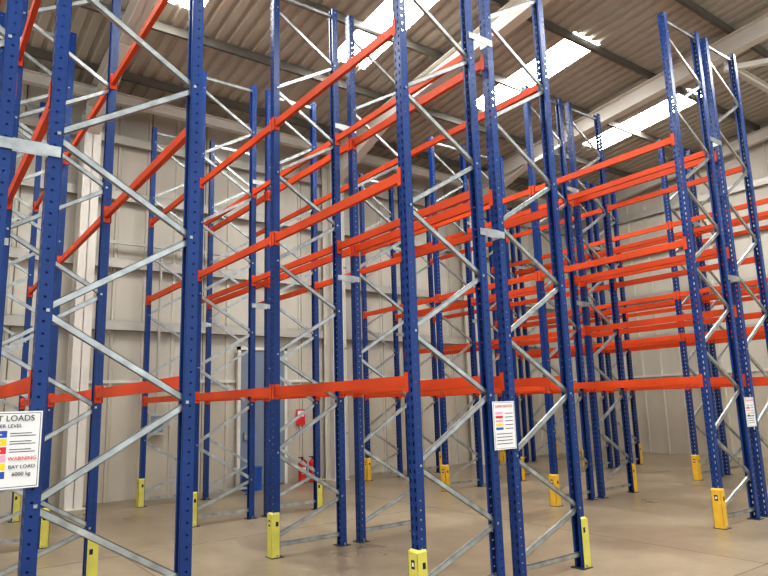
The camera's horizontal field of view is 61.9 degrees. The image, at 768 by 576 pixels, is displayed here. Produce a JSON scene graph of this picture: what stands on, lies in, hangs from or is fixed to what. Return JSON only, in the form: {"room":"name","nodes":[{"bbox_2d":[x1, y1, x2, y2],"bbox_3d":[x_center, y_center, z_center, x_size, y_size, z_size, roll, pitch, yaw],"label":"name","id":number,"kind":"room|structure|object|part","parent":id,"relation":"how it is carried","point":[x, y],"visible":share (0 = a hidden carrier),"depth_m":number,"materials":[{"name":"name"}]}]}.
{"room":"warehouse interior","nodes":[
{"label":"warehouse interior","id":0,"kind":"room"},
{"bbox_2d":[0,83,586,512],"bbox_3d":[-3.532,0.157,14.208,25.000,8.300,0.160,6,-13,-36],"label":"wall","id":1,"kind":"structure","parent":0,"point":[118,475],"depth_m":13.96,"materials":[{"name":"white paint"}]},
{"bbox_2d":[110,240,229,434],"bbox_3d":[-4.434,1.033,13.109,2.600,3.840,0.146,6,-13,-36],"label":"conduit","id":2,"kind":"object","parent":1,"relation":"attached to","point":[151,417],"visible":0.54,"depth_m":12.92,"materials":[{"name":"grey metal"}]},
{"bbox_2d":[235,346,287,486],"bbox_3d":[-2.676,2.808,14.112,1.200,3.000,0.110,6,-13,-36],"label":"door","id":3,"kind":"structure","parent":1,"relation":"in","point":[242,362],"depth_m":14.03,"materials":[{"name":"white paint"}]},
{"bbox_2d":[3,116,583,347],"bbox_3d":[-3.480,-0.973,14.294,25.000,4.090,0.088,6,-13,-36],"label":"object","id":4,"kind":"structure","parent":1,"relation":"attached to","point":[31,121],"depth_m":13.97,"materials":[{"name":"white paint"}]},
{"bbox_2d":[296,409,304,424],"bbox_3d":[-1.914,2.970,14.713,0.220,0.350,0.019,6,-13,-36],"label":"sign","id":5,"kind":"object","parent":1,"relation":"attached to","point":[301,421],"visible":0.75,"depth_m":14.70,"materials":[{"name":"red plastic"}]},
{"bbox_2d":[0,450,767,575],"bbox_3d":[2.735,2.411,3.834,27.300,0.200,23.600,6,-13,-36],"label":"floor","id":6,"kind":"structure","parent":0,"point":[679,515],"depth_m":8.40,"materials":[{"name":"concrete"}]},
{"bbox_2d":[0,0,60,290],"bbox_3d":[-4.916,-0.546,6.860,1.285,7.150,7.960,6,-13,-36],"label":"rack","id":7,"kind":"object","parent":6,"relation":"on","point":[10,35],"visible":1,"depth_m":3.95,"materials":[{"name":"blue metal"}]},
{"bbox_3d":[-2.704,-1.183,3.710,1.050,7.150,0.160,6,-13,-36],"label":"upright frame","id":8,"kind":"part","parent":7,"relation":"part of","materials":[{"name":"blue paint"}]},
{"bbox_2d":[0,0,203,575],"bbox_3d":[-4.060,-0.459,7.483,1.050,7.150,7.960,6,-13,-36],"label":"rack","id":9,"kind":"object","parent":6,"relation":"on","point":[55,116],"visible":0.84,"depth_m":4.64,"materials":[{"name":"blue metal"}]},
{"bbox_2d":[0,411,42,489],"bbox_3d":[-2.248,0.907,3.542,0.620,0.430,0.012,6,-13,-36],"label":"notice sign","id":10,"kind":"object","parent":9,"relation":"attached to","point":[20,431],"visible":1,"depth_m":3.66,"materials":[{"name":"white"}]},
{"bbox_3d":[-6.366,0.168,10.565,1.050,7.150,0.160,6,-13,-36],"label":"upright frame","id":11,"kind":"part","parent":9,"relation":"part of","materials":[{"name":"blue paint"}]},
{"bbox_3d":[-4.829,-0.250,8.510,1.050,7.150,0.160,6,-13,-36],"label":"upright frame","id":12,"kind":"part","parent":9,"relation":"part of","materials":[{"name":"blue paint"}]},
{"bbox_3d":[-3.291,-0.669,6.456,1.050,7.150,0.160,6,-13,-36],"label":"upright frame","id":13,"kind":"part","parent":9,"relation":"part of","materials":[{"name":"blue paint"}]},
{"bbox_2d":[58,0,155,510],"bbox_3d":[0.406,-2.670,4.076,0.400,10.019,21.139,6,-13,-36],"label":"frame","id":14,"kind":"object","parent":6,"relation":"on","point":[137,12],"visible":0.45,"depth_m":11.73,"materials":[{"name":"white paint"}]},
{"bbox_2d":[241,466,262,490],"bbox_3d":[-2.744,3.941,13.280,0.440,0.480,0.440,6,-13,-36],"label":"drum","id":15,"kind":"object","parent":6,"relation":"on","point":[258,469],"visible":0.53,"depth_m":13.14,"materials":[{"name":"blue plastic"}]},
{"bbox_2d":[298,457,306,482],"bbox_3d":[-1.811,4.038,14.200,0.180,0.560,0.184,-3,-10,4],"label":"fire extinguisher","id":16,"kind":"object","parent":6,"relation":"on","point":[301,476],"visible":0.63,"depth_m":14.14,"materials":[{"name":"red metal"}]},
{"bbox_2d":[309,456,312,481],"bbox_3d":[-1.593,4.060,14.359,0.180,0.560,0.184,-3,-10,4],"label":"fire extinguisher","id":17,"kind":"object","parent":6,"relation":"on","point":[311,460],"visible":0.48,"depth_m":14.31,"materials":[{"name":"red metal"}]},
{"bbox_2d":[135,0,504,575],"bbox_3d":[-1.653,-0.215,9.236,1.285,7.150,7.960,6,-13,-36],"label":"rack","id":18,"kind":"object","parent":6,"relation":"on","point":[410,382],"visible":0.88,"depth_m":7.54,"materials":[{"name":"blue metal"}]},
{"bbox_3d":[-4.054,0.403,12.248,1.050,7.150,0.160,6,-13,-36],"label":"upright frame","id":19,"kind":"part","parent":18,"relation":"part of","materials":[{"name":"blue paint"}]},
{"bbox_3d":[-2.516,-0.016,10.194,1.050,7.150,0.160,6,-13,-36],"label":"upright frame","id":20,"kind":"part","parent":18,"relation":"part of","materials":[{"name":"blue paint"}]},
{"bbox_3d":[-0.978,-0.434,8.139,1.050,7.150,0.160,6,-13,-36],"label":"upright frame","id":21,"kind":"part","parent":18,"relation":"part of","materials":[{"name":"blue paint"}]},
{"bbox_3d":[0.559,-0.853,6.085,1.050,7.150,0.160,6,-13,-36],"label":"upright frame","id":22,"kind":"part","parent":18,"relation":"part of","materials":[{"name":"blue paint"}]},
{"bbox_2d":[341,182,349,477],"bbox_3d":[-0.976,0.796,15.637,0.140,7.400,0.120,6,-13,-36],"label":"downpipe","id":23,"kind":"object","parent":6,"relation":"on","point":[342,194],"visible":0.41,"depth_m":15.48,"materials":[{"name":"white paint"}]},
{"bbox_2d":[200,0,592,575],"bbox_3d":[-0.796,-0.128,9.859,1.050,7.150,7.960,6,-13,-36],"label":"rack","id":24,"kind":"object","parent":6,"relation":"on","point":[505,381],"visible":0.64,"depth_m":7.90,"materials":[{"name":"blue metal"}]},
{"bbox_3d":[-3.103,0.499,12.940,1.050,7.150,0.160,6,-13,-36],"label":"upright frame","id":25,"kind":"part","parent":24,"relation":"part of","materials":[{"name":"blue paint"}]},
{"bbox_3d":[-1.565,0.081,10.886,1.050,7.150,0.160,6,-13,-36],"label":"upright frame","id":26,"kind":"part","parent":24,"relation":"part of","materials":[{"name":"blue paint"}]},
{"bbox_3d":[-0.028,-0.338,8.832,1.050,7.150,0.160,6,-13,-36],"label":"upright frame","id":27,"kind":"part","parent":24,"relation":"part of","materials":[{"name":"blue paint"}]},
{"bbox_2d":[492,401,516,449],"bbox_3d":[1.129,1.284,5.993,0.290,0.440,0.012,6,-13,-36],"label":"notice sign","id":28,"kind":"object","parent":24,"relation":"attached to","point":[504,428],"visible":1,"depth_m":5.99,"materials":[{"name":"white"}]},
{"bbox_3d":[1.510,-0.756,6.777,1.050,7.150,0.160,6,-13,-36],"label":"upright frame","id":29,"kind":"part","parent":24,"relation":"part of","materials":[{"name":"blue paint"}]},
{"bbox_2d":[321,0,551,480],"bbox_3d":[4.879,-2.216,7.331,0.400,10.019,21.139,6,-13,-36],"label":"frame","id":30,"kind":"object","parent":6,"relation":"on","point":[504,24],"visible":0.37,"depth_m":14.84,"materials":[{"name":"white paint"}]},
{"bbox_2d":[358,11,763,529],"bbox_3d":[2.312,0.187,12.121,1.285,7.150,7.960,6,-13,-36],"label":"rack","id":31,"kind":"object","parent":6,"relation":"on","point":[720,515],"visible":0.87,"depth_m":10.36,"materials":[{"name":"blue metal"}]},
{"bbox_3d":[-0.089,0.805,15.134,1.050,7.150,0.160,6,-13,-36],"label":"upright frame","id":32,"kind":"part","parent":31,"relation":"part of","materials":[{"name":"blue paint"}]},
{"bbox_3d":[1.448,0.387,13.079,1.050,7.150,0.160,6,-13,-36],"label":"upright frame","id":33,"kind":"part","parent":31,"relation":"part of","materials":[{"name":"blue paint"}]},
{"bbox_3d":[2.986,-0.032,11.025,1.050,7.150,0.160,6,-13,-36],"label":"upright frame","id":34,"kind":"part","parent":31,"relation":"part of","materials":[{"name":"blue paint"}]},
{"bbox_3d":[4.524,-0.450,8.971,1.050,7.150,0.160,6,-13,-36],"label":"upright frame","id":35,"kind":"part","parent":31,"relation":"part of","materials":[{"name":"blue paint"}]},
{"bbox_2d":[744,397,756,426],"bbox_3d":[5.071,1.713,8.855,0.260,0.400,0.012,6,-13,-36],"label":"notice sign","id":36,"kind":"object","parent":31,"relation":"attached to","point":[748,401],"visible":1,"depth_m":8.85,"materials":[{"name":"white"}]},
{"bbox_2d":[397,37,767,517],"bbox_3d":[3.168,0.274,12.744,1.050,7.150,7.960,6,-13,-36],"label":"rack","id":37,"kind":"object","parent":6,"relation":"on","point":[616,331],"visible":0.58,"depth_m":11.09,"materials":[{"name":"blue metal"}]},
{"bbox_3d":[0.862,0.901,15.826,1.050,7.150,0.160,6,-13,-36],"label":"upright frame","id":38,"kind":"part","parent":37,"relation":"part of","materials":[{"name":"blue paint"}]},
{"bbox_3d":[2.399,0.483,13.771,1.050,7.150,0.160,6,-13,-36],"label":"upright frame","id":39,"kind":"part","parent":37,"relation":"part of","materials":[{"name":"blue paint"}]},
{"bbox_3d":[3.937,0.065,11.717,1.050,7.150,0.160,6,-13,-36],"label":"upright frame","id":40,"kind":"part","parent":37,"relation":"part of","materials":[{"name":"blue paint"}]},
{"bbox_3d":[5.475,-0.354,9.663,1.050,7.150,0.160,6,-13,-36],"label":"upright frame","id":41,"kind":"part","parent":37,"relation":"part of","materials":[{"name":"blue paint"}]},
{"bbox_2d":[458,12,767,464],"bbox_3d":[8.626,-1.836,10.059,0.400,10.019,21.139,6,-13,-36],"label":"frame","id":42,"kind":"object","parent":6,"relation":"on","point":[754,32],"visible":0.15,"depth_m":14.68,"materials":[{"name":"white paint"}]},
{"bbox_2d":[486,139,767,480],"bbox_3d":[5.801,0.541,14.661,1.285,7.150,7.960,6,-13,-36],"label":"rack","id":43,"kind":"object","parent":6,"relation":"on","point":[682,338],"visible":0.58,"depth_m":14.24,"materials":[{"name":"orange metal"}]},
{"bbox_3d":[3.400,1.159,17.673,1.050,7.150,0.160,6,-13,-36],"label":"upright frame","id":44,"kind":"part","parent":43,"relation":"part of","materials":[{"name":"blue paint"}]},
{"bbox_3d":[4.938,0.740,15.619,1.050,7.150,0.160,6,-13,-36],"label":"upright frame","id":45,"kind":"part","parent":43,"relation":"part of","materials":[{"name":"blue paint"}]},
{"bbox_3d":[6.475,0.322,13.565,1.050,7.150,0.160,6,-13,-36],"label":"upright frame","id":46,"kind":"part","parent":43,"relation":"part of","materials":[{"name":"blue paint"}]},
{"bbox_2d":[516,150,767,474],"bbox_3d":[6.657,0.628,15.284,1.050,7.150,7.960,6,-13,-36],"label":"rack","id":47,"kind":"object","parent":6,"relation":"on","point":[699,242],"visible":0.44,"depth_m":15.79,"materials":[{"name":"metal"}]},
{"bbox_3d":[4.351,1.255,18.365,1.050,7.150,0.160,6,-13,-36],"label":"upright frame","id":48,"kind":"part","parent":47,"relation":"part of","materials":[{"name":"blue paint"}]},
{"bbox_3d":[5.888,0.837,16.311,1.050,7.150,0.160,6,-13,-36],"label":"upright frame","id":49,"kind":"part","parent":47,"relation":"part of","materials":[{"name":"blue paint"}]},
{"bbox_3d":[7.426,0.418,14.257,1.050,7.150,0.160,6,-13,-36],"label":"upright frame","id":50,"kind":"part","parent":47,"relation":"part of","materials":[{"name":"blue paint"}]},
{"bbox_2d":[571,126,767,456],"bbox_3d":[12.670,-1.437,12.972,0.300,10.029,21.080,6,-13,-36],"label":"posts","id":51,"kind":"object","parent":6,"relation":"on","point":[756,137],"visible":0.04,"depth_m":18.33,"materials":[{"name":"metal"}]},
{"bbox_3d":[-4.025,-3.119,0.850,0.400,10.019,21.139,6,-13,-36],"label":"frame","id":52,"kind":"object","parent":6,"relation":"on","visible":0},
{"bbox_2d":[22,68,582,213],"bbox_3d":[-3.334,-3.557,14.112,24.600,0.220,0.140,6,-13,-36],"label":"beam","id":53,"kind":"structure","parent":52,"relation":"attached to","point":[30,77],"depth_m":13.91,"materials":[{"name":"metal"}]},
{"bbox_2d":[0,0,767,203],"bbox_3d":[1.846,-6.583,6.139,27.100,2.185,21.400,6,-13,-36],"label":"ceiling","id":54,"kind":"structure","parent":0,"point":[628,29],"depth_m":12.98,"materials":[{"name":"grey metal"}]},
{"bbox_2d":[25,0,767,201],"bbox_3d":[2.044,-6.482,6.109,26.400,2.085,19.310,6,-13,-36],"label":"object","id":55,"kind":"structure","parent":54,"relation":"attached to","point":[161,27],"depth_m":12.95,"materials":[{"name":"metal"}]},
{"bbox_2d":[169,0,701,148],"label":"windows","id":56,"kind":"structure","parent":54,"relation":"attached to","point":[565,52],"depth_m":13.39,"materials":[{"name":"white"}]},
{"bbox_2d":[721,58,767,92],"bbox_3d":[10.269,-4.923,12.494,4.681,0.610,5.087,6,-13,-36],"label":"beam","id":57,"kind":"structure","parent":54,"relation":"attached to","point":[742,73],"depth_m":13.17,"materials":[{"name":"metal"}]},
{"bbox_2d":[572,123,767,457],"bbox_3d":[12.850,-1.514,13.280,0.120,10.280,21.300,6,-13,-36],"label":"wall","id":58,"kind":"structure","parent":0,"point":[662,416],"depth_m":18.75,"materials":[{"name":"white paint"}]},
{"bbox_2d":[574,176,767,344],"bbox_3d":[12.816,-1.672,13.161,0.050,4.050,21.100,6,-13,-36],"label":"trim","id":59,"kind":"structure","parent":58,"relation":"attached to","point":[761,181],"depth_m":18.94,"materials":[{"name":"grey metal"}]}
]}

